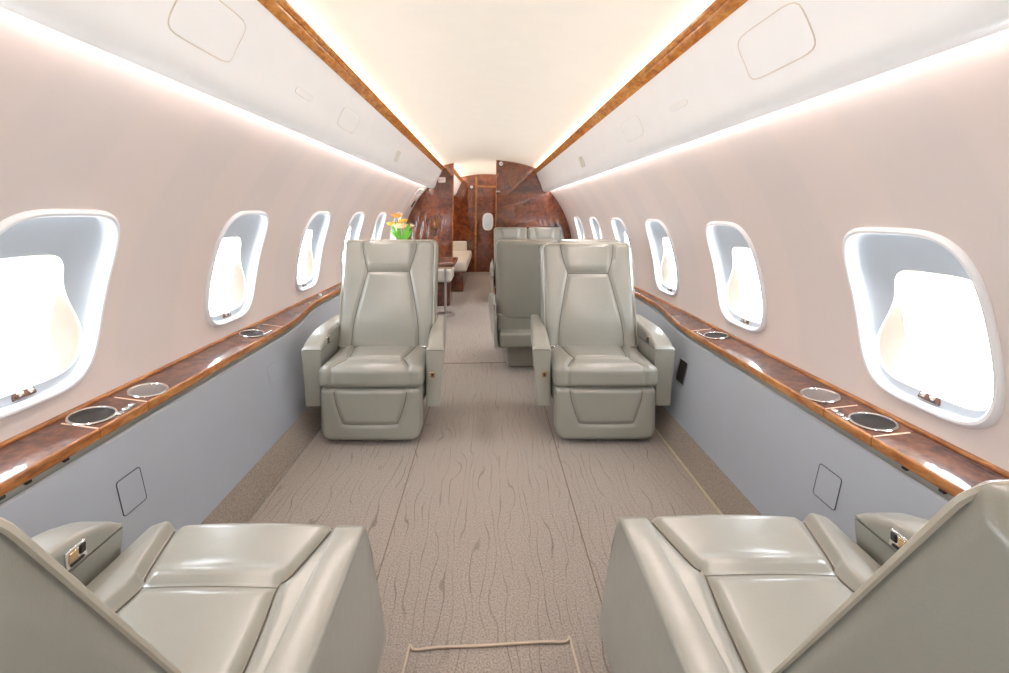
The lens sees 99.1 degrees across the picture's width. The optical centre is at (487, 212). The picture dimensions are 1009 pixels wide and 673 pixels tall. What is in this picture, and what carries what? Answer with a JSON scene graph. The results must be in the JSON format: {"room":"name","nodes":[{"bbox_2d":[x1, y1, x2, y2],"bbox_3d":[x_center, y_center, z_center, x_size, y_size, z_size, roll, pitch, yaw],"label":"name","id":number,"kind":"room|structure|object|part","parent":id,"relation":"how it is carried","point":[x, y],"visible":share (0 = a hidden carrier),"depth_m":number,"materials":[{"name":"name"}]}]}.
{"room":"aircraft cabin","nodes":[
{"label":"aircraft cabin","id":0,"kind":"room"},
{"bbox_2d":[0,295,339,552],"bbox_3d":[-1.065,0.825,2.900,0.204,0.442,11.000,0,0,0],"label":"wall","id":1,"kind":"structure","parent":0,"point":[175,465],"depth_m":1.44,"materials":[{"name":"metal"}]},
{"bbox_3d":[-1.023,0.798,1.235,0.025,0.095,0.080,0,0,0],"label":"access panel","id":2,"kind":"part","parent":1,"relation":"part of","materials":[{"name":"grey plastic"}]},
{"bbox_2d":[201,406,321,523],"bbox_3d":[-0.927,1.095,2.900,0.075,0.108,11.000,0,0,0],"label":"baseboard","id":3,"kind":"structure","parent":1,"relation":"attached to","point":[244,500],"depth_m":1.80,"materials":[{"name":"carpet"}]},
{"bbox_3d":[-1.030,0.769,2.070,0.024,0.089,0.100,0,0,0],"label":"access panel","id":4,"kind":"part","parent":1,"relation":"part of","materials":[{"name":"grey plastic"}]},
{"bbox_2d":[0,7,427,441],"bbox_3d":[-1.016,0.122,2.900,0.380,1.013,11.000,0,0,0],"label":"wall","id":5,"kind":"structure","parent":0,"point":[83,125],"depth_m":1.40,"materials":[{"name":"plastic"}]},
{"bbox_2d":[0,209,119,419],"bbox_3d":[-1.179,0.249,1.132,0.182,0.524,0.386,0,0,0],"label":"window","id":6,"kind":"structure","parent":5,"relation":"in","point":[82,245],"depth_m":1.23,"materials":[{"name":"white plastic"}]},
{"bbox_2d":[11,387,36,401],"bbox_3d":[-1.225,0.476,1.132,0.019,0.022,0.058,0,0,0],"label":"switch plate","id":7,"kind":"object","parent":6,"relation":"attached to","point":[18,394],"depth_m":1.13,"materials":[{"name":"brown metal"}]},
{"bbox_2d":[0,282,340,504],"bbox_3d":[-1.140,0.605,1.750,0.153,0.085,8.700,0,0,0],"label":"ledge","id":8,"kind":"object","parent":5,"relation":"attached to","point":[28,457],"visible":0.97,"depth_m":1.31,"materials":[{"name":"brown wood"}]},
{"bbox_3d":[-1.118,0.582,1.415,0.095,0.014,0.095,0,0,0],"label":"dish","id":9,"kind":"part","parent":8,"relation":"part of","materials":[{"name":"silver metal"}]},
{"bbox_2d":[204,211,268,326],"bbox_3d":[-1.179,0.249,2.010,0.182,0.524,0.386,0,0,0],"label":"window","id":10,"kind":"structure","parent":5,"relation":"in","point":[249,228],"depth_m":2.11,"materials":[{"name":"white plastic"}]},
{"bbox_2d":[223,312,230,317],"bbox_3d":[-1.223,0.476,2.010,0.023,0.023,0.058,0,0,0],"label":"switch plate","id":11,"kind":"object","parent":10,"relation":"attached to","point":[225,314],"depth_m":2.01,"materials":[{"name":"brown metal"}]},
{"bbox_2d":[294,211,330,291],"bbox_3d":[-1.179,0.249,2.860,0.182,0.524,0.386,0,0,0],"label":"window","id":12,"kind":"structure","parent":5,"relation":"in","point":[317,226],"depth_m":2.97,"materials":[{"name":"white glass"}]},
{"bbox_2d":[340,212,364,271],"bbox_3d":[-1.179,0.249,3.690,0.182,0.524,0.386,0,0,0],"label":"window","id":13,"kind":"structure","parent":5,"relation":"in","point":[355,224],"depth_m":3.80,"materials":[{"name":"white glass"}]},
{"bbox_2d":[370,212,386,239],"bbox_3d":[-1.179,0.249,4.520,0.182,0.524,0.386,0,0,0],"label":"window","id":14,"kind":"structure","parent":5,"relation":"in","point":[378,226],"depth_m":4.66,"materials":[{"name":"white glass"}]},
{"bbox_2d":[388,212,401,239],"bbox_3d":[-1.179,0.249,5.350,0.182,0.524,0.386,0,0,0],"label":"window","id":15,"kind":"structure","parent":5,"relation":"in","point":[391,236],"depth_m":5.48,"materials":[{"name":"white plastic"}]},
{"bbox_2d":[404,188,423,212],"bbox_3d":[-0.990,-0.165,5.800,0.222,0.324,0.440,0,0,0],"label":"panel","id":16,"kind":"object","parent":5,"relation":"attached to","point":[420,191],"visible":1,"depth_m":5.73,"materials":[{"name":"plastic"}]},
{"bbox_2d":[453,174,495,271],"bbox_3d":[-0.005,0.212,8.415,2.422,1.964,0.030,0,0,0],"label":"wall","id":17,"kind":"structure","parent":0,"point":[464,199],"depth_m":8.40,"materials":[{"name":"brown wood"}]},
{"bbox_2d":[454,175,460,195],"bbox_3d":[-0.601,-0.469,7.271,0.162,0.262,2.252,0,0,0],"label":"bin","id":18,"kind":"object","parent":17,"relation":"attached to","point":[457,182],"visible":0.41,"depth_m":7.75,"materials":[{"name":"beige plastic"}]},
{"bbox_2d":[454,168,463,181],"bbox_3d":[-0.501,-0.618,7.268,0.047,0.045,2.265,0,0,0],"label":"trim","id":19,"kind":"structure","parent":17,"relation":"attached to","point":[456,174],"depth_m":7.10,"materials":[{"name":"brown wood"}]},
{"bbox_2d":[474,177,495,271],"bbox_3d":[-0.047,0.222,8.380,0.445,1.858,0.040,0,0,0],"label":"door","id":20,"kind":"structure","parent":17,"relation":"in","point":[485,196],"depth_m":8.38,"materials":[{"name":"brown wood"}]},
{"bbox_3d":[-0.238,0.221,8.383,0.062,1.857,0.035,0,0,0],"label":"post","id":21,"kind":"part","parent":20,"relation":"part of","materials":[{"name":"brown wood"}]},
{"bbox_2d":[248,272,719,672],"bbox_3d":[0.000,1.148,2.900,2.100,0.011,11.000,0,0,0],"label":"floor","id":22,"kind":"structure","parent":0,"point":[490,530],"depth_m":1.68,"materials":[{"name":"carpet"}]},
{"bbox_2d":[0,517,385,672],"bbox_3d":[-0.586,0.667,0.609,0.685,0.965,0.895,0,0,0],"label":"seat","id":23,"kind":"object","parent":22,"relation":"on","point":[223,597],"visible":1,"depth_m":0.82,"materials":[{"name":"leather"}]},
{"bbox_3d":[-0.562,0.513,0.388,0.516,0.656,0.454,0,0,0],"label":"backrest","id":24,"kind":"part","parent":23,"relation":"part of","materials":[{"name":"leather"}]},
{"bbox_3d":[-0.878,0.863,0.663,0.100,0.300,0.625,0,0,0],"label":"armrest","id":25,"kind":"part","parent":23,"relation":"part of","materials":[{"name":"leather"}]},
{"bbox_2d":[86,521,347,672],"bbox_3d":[-0.562,0.799,0.771,0.520,0.128,0.570,0,0,0],"label":"seat cushion","id":26,"kind":"object","parent":23,"relation":"on","point":[223,597],"depth_m":0.85,"materials":[{"name":"leather"}]},
{"bbox_3d":[-0.306,0.884,0.697,0.124,0.282,0.691,0,0,0],"label":"folded armrest","id":27,"kind":"part","parent":23,"relation":"part of","materials":[{"name":"leather"}]},
{"bbox_2d":[301,240,445,439],"bbox_3d":[-0.585,0.654,2.393,0.724,0.991,0.585,0,0,0],"label":"seat","id":28,"kind":"object","parent":22,"relation":"on","point":[370,368],"visible":1,"depth_m":2.30,"materials":[{"name":"leather"}]},
{"bbox_3d":[-0.897,0.850,2.433,0.100,0.300,0.505,0,0,0],"label":"armrest","id":29,"kind":"part","parent":28,"relation":"part of","materials":[{"name":"leather"}]},
{"bbox_2d":[319,345,425,386],"bbox_3d":[-0.581,0.801,2.315,0.520,0.124,0.430,0,0,0],"label":"seat cushion","id":30,"kind":"object","parent":28,"relation":"on","point":[339,365],"depth_m":2.13,"materials":[{"name":"leather"}]},
{"bbox_3d":[-0.581,0.480,2.542,0.554,0.643,0.252,0,0,0],"label":"backrest","id":31,"kind":"part","parent":28,"relation":"part of","materials":[{"name":"leather"}]},
{"bbox_3d":[-0.269,0.850,2.433,0.092,0.300,0.505,0,0,0],"label":"armrest","id":32,"kind":"part","parent":28,"relation":"part of","materials":[{"name":"leather"}]},
{"bbox_2d":[437,267,453,305],"bbox_3d":[-0.575,0.917,5.520,0.250,0.464,0.480,0,0,0],"label":"stool","id":33,"kind":"object","parent":22,"relation":"on","point":[450,272],"visible":0.41,"depth_m":5.30,"materials":[{"name":"brown wood"}]},
{"bbox_2d":[438,267,453,281],"bbox_3d":[-0.575,0.770,5.520,0.250,0.170,0.480,0,0,0],"label":"cushion","id":34,"kind":"object","parent":33,"relation":"on","point":[450,272],"depth_m":5.28,"materials":[{"name":"beige leather"}]},
{"bbox_2d":[437,257,457,316],"bbox_3d":[-0.720,0.838,4.800,0.730,0.625,0.600,0,0,0],"label":"side table","id":35,"kind":"object","parent":22,"relation":"on","point":[445,263],"visible":0.44,"depth_m":4.84,"materials":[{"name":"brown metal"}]},
{"bbox_2d":[387,213,413,239],"bbox_3d":[-0.956,0.262,4.702,0.242,0.524,0.248,0,0,34],"label":"flower arrangement","id":36,"kind":"object","parent":35,"relation":"on","point":[404,236],"visible":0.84,"depth_m":4.67,"materials":[{"name":"plant"}]},
{"bbox_3d":[-0.480,0.865,4.850,0.028,0.570,0.028,0,0,0],"label":"leg","id":37,"kind":"part","parent":35,"relation":"part of","materials":[{"name":"silver metal"}]},
{"bbox_2d":[453,241,471,291],"bbox_3d":[-0.660,0.789,7.250,0.700,0.719,1.970,0,0,0],"label":"divan","id":38,"kind":"object","parent":22,"relation":"on","point":[461,268],"visible":0.43,"depth_m":6.56,"materials":[{"name":"beige leather"}]},
{"bbox_3d":[-0.660,0.650,8.150,0.520,0.230,0.140,0,0,0],"label":"arm","id":39,"kind":"part","parent":38,"relation":"part of"},
{"bbox_2d":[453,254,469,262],"bbox_3d":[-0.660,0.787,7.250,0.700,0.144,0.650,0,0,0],"label":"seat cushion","id":40,"kind":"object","parent":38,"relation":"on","point":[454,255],"depth_m":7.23,"materials":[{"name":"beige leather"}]},
{"bbox_2d":[454,258,468,271],"bbox_3d":[-0.660,0.787,6.590,0.700,0.144,0.650,0,0,0],"label":"seat cushion","id":41,"kind":"object","parent":38,"relation":"on","point":[461,265],"depth_m":6.27,"materials":[{"name":"beige leather"}]},
{"bbox_2d":[453,250,471,259],"bbox_3d":[-0.660,0.787,7.910,0.700,0.144,0.650,0,0,0],"label":"seat cushion","id":42,"kind":"object","parent":38,"relation":"on","point":[454,251],"depth_m":7.89,"materials":[{"name":"beige leather"}]},
{"bbox_2d":[490,227,526,290],"bbox_3d":[0.281,0.673,5.740,0.519,0.953,0.660,0,0,0],"label":"seat","id":43,"kind":"object","parent":22,"relation":"on","point":[499,232],"visible":0.3,"depth_m":5.84,"materials":[{"name":"leather"}]},
{"bbox_3d":[0.056,0.863,5.780,0.051,0.300,0.582,0,0,2],"label":"armrest","id":44,"kind":"part","parent":43,"relation":"part of","materials":[{"name":"leather"}]},
{"bbox_3d":[0.310,0.493,5.892,0.460,0.594,0.189,0,0,0],"label":"backrest","id":45,"kind":"part","parent":43,"relation":"part of","materials":[{"name":"leather"}]},
{"bbox_2d":[488,239,557,366],"bbox_3d":[0.263,0.673,3.380,0.519,0.953,0.660,0,0,0],"label":"seat","id":46,"kind":"object","parent":22,"relation":"on","point":[517,260],"visible":0.73,"depth_m":3.16,"materials":[{"name":"leather"}]},
{"bbox_3d":[0.038,0.863,3.340,0.051,0.300,0.582,0,0,-2],"label":"armrest","id":47,"kind":"part","parent":46,"relation":"part of","materials":[{"name":"leather"}]},
{"bbox_3d":[0.292,0.493,3.228,0.460,0.594,0.189,0,0,0],"label":"backrest","id":48,"kind":"part","parent":46,"relation":"part of","materials":[{"name":"leather"}]},
{"bbox_2d":[527,227,560,242],"bbox_3d":[0.775,0.673,5.730,0.460,0.953,0.640,0,0,0],"label":"seat","id":49,"kind":"object","parent":22,"relation":"on","point":[532,232],"visible":0.16,"depth_m":5.85,"materials":[{"name":"leather"}]},
{"bbox_2d":[559,239,621,242],"bbox_3d":[0.757,0.673,3.390,0.460,0.953,0.640,0,0,0],"label":"seat","id":50,"kind":"object","parent":22,"relation":"on","point":[561,240],"visible":0.05,"depth_m":3.16,"materials":[{"name":"leather"}]},
{"bbox_2d":[530,243,674,438],"bbox_3d":[0.590,0.664,2.401,0.724,0.972,0.585,0,0,0],"label":"seat","id":51,"kind":"object","parent":22,"relation":"on","point":[605,367],"visible":1,"depth_m":2.27,"materials":[{"name":"leather"}]},
{"bbox_3d":[0.274,0.850,2.441,0.092,0.300,0.505,0,0,0],"label":"armrest","id":52,"kind":"part","parent":51,"relation":"part of","materials":[{"name":"leather"}]},
{"bbox_3d":[0.586,0.490,2.548,0.540,0.623,0.247,0,0,0],"label":"backrest","id":53,"kind":"part","parent":51,"relation":"part of","materials":[{"name":"leather"}]},
{"bbox_2d":[551,345,657,386],"bbox_3d":[0.586,0.801,2.323,0.520,0.124,0.430,0,0,0],"label":"seat cushion","id":54,"kind":"object","parent":51,"relation":"on","point":[571,365],"depth_m":2.13,"materials":[{"name":"leather"}]},
{"bbox_3d":[0.902,0.850,2.441,0.100,0.300,0.505,0,0,0],"label":"armrest","id":55,"kind":"part","parent":51,"relation":"part of","materials":[{"name":"leather"}]},
{"bbox_2d":[599,480,1008,672],"bbox_3d":[0.614,0.667,0.638,0.685,0.965,0.895,0,0,0],"label":"seat","id":56,"kind":"object","parent":22,"relation":"on","point":[683,593],"visible":1,"depth_m":0.78,"materials":[{"name":"leather"}]},
{"bbox_3d":[0.334,0.884,0.726,0.124,0.282,0.691,0,0,0],"label":"folded armrest","id":57,"kind":"part","parent":56,"relation":"part of","materials":[{"name":"leather"}]},
{"bbox_2d":[637,513,880,672],"bbox_3d":[0.590,0.799,0.800,0.520,0.128,0.570,0,0,0],"label":"seat cushion","id":58,"kind":"object","parent":56,"relation":"on","point":[723,593],"depth_m":0.87,"materials":[{"name":"leather"}]},
{"bbox_3d":[0.906,0.863,0.693,0.100,0.300,0.625,0,0,0],"label":"armrest","id":59,"kind":"part","parent":56,"relation":"part of","materials":[{"name":"leather"}]},
{"bbox_3d":[0.590,0.513,0.417,0.516,0.656,0.454,0,0,0],"label":"backrest","id":60,"kind":"part","parent":56,"relation":"part of","materials":[{"name":"leather"}]},
{"bbox_2d":[406,160,570,293],"bbox_3d":[-0.005,0.215,6.117,2.422,1.958,0.042,0,0,0],"label":"wall","id":61,"kind":"structure","parent":0,"point":[521,201],"depth_m":6.10,"materials":[{"name":"brown wood"}]},
{"bbox_2d":[257,0,444,169],"bbox_3d":[-0.631,-0.622,1.750,0.047,0.045,8.700,0,0,0],"label":"trim","id":62,"kind":"structure","parent":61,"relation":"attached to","point":[282,10],"depth_m":1.73,"materials":[{"name":"brown wood"}]},
{"bbox_2d":[438,177,445,182],"bbox_3d":[-0.642,-0.459,5.979,0.100,0.072,0.025,0,0,0],"label":"exit sign","id":63,"kind":"object","parent":61,"relation":"attached to","point":[440,179],"visible":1,"depth_m":5.97,"materials":[{"name":"white plastic"}]},
{"bbox_2d":[533,0,747,172],"bbox_3d":[0.667,-0.584,1.750,0.045,0.047,8.700,0,0,0],"label":"trim","id":64,"kind":"structure","parent":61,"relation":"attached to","point":[718,11],"depth_m":1.63,"materials":[{"name":"brown wood"}]},
{"bbox_2d":[286,0,714,176],"bbox_3d":[0.010,-0.533,2.900,1.715,0.448,11.000,0,0,0],"label":"ceiling","id":65,"kind":"structure","parent":0,"point":[478,83],"depth_m":2.00,"materials":[{"name":"white plastic"}]},
{"bbox_2d":[0,0,441,188],"bbox_3d":[-0.731,-0.473,1.748,0.162,0.262,8.697,0,0,0],"label":"panel","id":66,"kind":"object","parent":65,"relation":"attached to","point":[237,53],"visible":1,"depth_m":1.25,"materials":[{"name":"white plastic"}]},
{"bbox_3d":[-0.706,-0.478,1.097,0.055,0.120,0.245,0,0,0],"label":"access door","id":67,"kind":"part","parent":66,"relation":"part of","materials":[{"name":"white plastic"}]},
{"bbox_2d":[295,86,313,101],"bbox_3d":[-0.715,-0.463,1.677,0.016,0.028,0.155,0,0,0],"label":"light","id":68,"kind":"object","parent":66,"relation":"attached to","point":[302,93],"depth_m":1.67,"materials":[{"name":"white plastic"}]},
{"bbox_3d":[-0.710,-0.471,2.200,0.044,0.094,0.260,0,0,0],"label":"access door","id":69,"kind":"part","parent":66,"relation":"part of","materials":[{"name":"white plastic"}]},
{"bbox_2d":[394,151,400,161],"bbox_3d":[-0.719,-0.449,3.410,0.037,0.084,0.120,0,0,0],"label":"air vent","id":70,"kind":"object","parent":66,"relation":"attached to","point":[396,157],"depth_m":3.40,"materials":[{"name":"beige plastic"}]},
{"bbox_2d":[536,0,1008,191],"bbox_3d":[0.758,-0.429,1.748,0.146,0.270,8.697,0,0,0],"label":"panel","id":71,"kind":"object","parent":65,"relation":"attached to","point":[767,56],"visible":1,"depth_m":1.14,"materials":[{"name":"white plastic"}]},
{"bbox_2d":[579,156,584,167],"bbox_3d":[0.744,-0.405,3.410,0.033,0.085,0.120,0,0,0],"label":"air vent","id":72,"kind":"object","parent":71,"relation":"attached to","point":[582,162],"depth_m":3.40,"materials":[{"name":"beige plastic"}]},
{"bbox_3d":[0.736,-0.429,2.200,0.039,0.097,0.260,0,0,0],"label":"access door","id":73,"kind":"part","parent":71,"relation":"part of","materials":[{"name":"white plastic"}]},
{"bbox_2d":[669,98,687,111],"bbox_3d":[0.741,-0.420,1.677,0.014,0.028,0.155,0,0,0],"label":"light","id":74,"kind":"object","parent":71,"relation":"attached to","point":[675,104],"depth_m":1.67,"materials":[{"name":"white plastic"}]},
{"bbox_3d":[0.733,-0.435,1.110,0.048,0.122,0.250,0,0,0],"label":"access door","id":75,"kind":"part","parent":71,"relation":"part of","materials":[{"name":"white plastic"}]},
{"bbox_2d":[550,29,1008,471],"bbox_3d":[1.020,0.158,2.900,0.346,0.987,11.000,0,0,0],"label":"wall","id":76,"kind":"structure","parent":0,"point":[923,144],"depth_m":1.33,"materials":[{"name":"plastic"}]},
{"bbox_2d":[574,216,585,238],"bbox_3d":[1.172,0.289,5.350,0.170,0.503,0.386,0,0,0],"label":"window","id":77,"kind":"structure","parent":76,"relation":"in","point":[580,230],"depth_m":5.50,"materials":[{"name":"white plastic"}]},
{"bbox_2d":[589,217,603,238],"bbox_3d":[1.172,0.289,4.520,0.170,0.503,0.386,0,0,0],"label":"window","id":78,"kind":"structure","parent":76,"relation":"in","point":[595,226],"depth_m":4.66,"materials":[{"name":"white plastic"}]},
{"bbox_2d":[611,218,633,273],"bbox_3d":[1.172,0.289,3.690,0.170,0.503,0.386,0,0,0],"label":"window","id":79,"kind":"structure","parent":76,"relation":"in","point":[620,231],"depth_m":3.79,"materials":[{"name":"white plastic"}]},
{"bbox_2d":[645,219,679,295],"bbox_3d":[1.172,0.289,2.860,0.170,0.503,0.386,0,0,0],"label":"window","id":80,"kind":"structure","parent":76,"relation":"in","point":[657,232],"depth_m":2.97,"materials":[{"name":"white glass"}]},
{"bbox_2d":[706,221,766,332],"bbox_3d":[1.172,0.289,2.022,0.170,0.503,0.386,0,0,0],"label":"window","id":81,"kind":"structure","parent":76,"relation":"in","point":[724,238],"depth_m":2.12,"materials":[{"name":"white plastic"}]},
{"bbox_2d":[741,318,748,323],"bbox_3d":[1.211,0.507,2.022,0.023,0.023,0.058,0,0,0],"label":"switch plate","id":82,"kind":"object","parent":81,"relation":"attached to","point":[743,320],"depth_m":2.02,"materials":[{"name":"brown metal"}]},
{"bbox_2d":[634,286,1008,500],"bbox_3d":[1.127,0.630,1.750,0.153,0.077,8.700,0,0,0],"label":"ledge","id":83,"kind":"object","parent":76,"relation":"attached to","point":[947,469],"visible":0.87,"depth_m":1.30,"materials":[{"name":"brown wood"}]},
{"bbox_3d":[1.106,0.606,1.432,0.095,0.012,0.095,0,0,0],"label":"dish","id":84,"kind":"part","parent":83,"relation":"part of","materials":[{"name":"silver metal"}]},
{"bbox_2d":[842,227,1005,428],"bbox_3d":[1.172,0.289,1.178,0.170,0.503,0.386,0,0,0],"label":"window","id":85,"kind":"structure","parent":76,"relation":"in","point":[877,260],"depth_m":1.24,"materials":[{"name":"white plastic"}]},
{"bbox_2d":[917,391,940,405],"bbox_3d":[1.213,0.507,1.178,0.019,0.022,0.058,0,0,0],"label":"latch","id":86,"kind":"object","parent":85,"relation":"attached to","point":[924,398],"depth_m":1.18,"materials":[{"name":"brown metal"}]},
{"bbox_2d":[635,298,948,543],"bbox_3d":[1.054,0.841,2.900,0.202,0.427,11.000,0,0,0],"label":"wall","id":87,"kind":"structure","parent":0,"point":[783,459],"depth_m":1.50,"materials":[{"name":"grey metal"}]},
{"bbox_3d":[1.007,0.823,2.235,0.034,0.118,0.090,0,0,0],"label":"recess frame","id":88,"kind":"part","parent":87,"relation":"part of","materials":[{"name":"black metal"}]},
{"bbox_2d":[654,405,761,514],"bbox_3d":[0.918,1.102,2.900,0.073,0.106,11.000,0,0,0],"label":"baseboard","id":89,"kind":"structure","parent":87,"relation":"attached to","point":[725,497],"depth_m":1.85,"materials":[{"name":"carpet"}]},
{"bbox_3d":[1.011,0.814,1.281,0.025,0.092,0.082,0,0,0],"label":"access panel","id":90,"kind":"part","parent":87,"relation":"part of","materials":[{"name":"grey plastic"}]}
]}

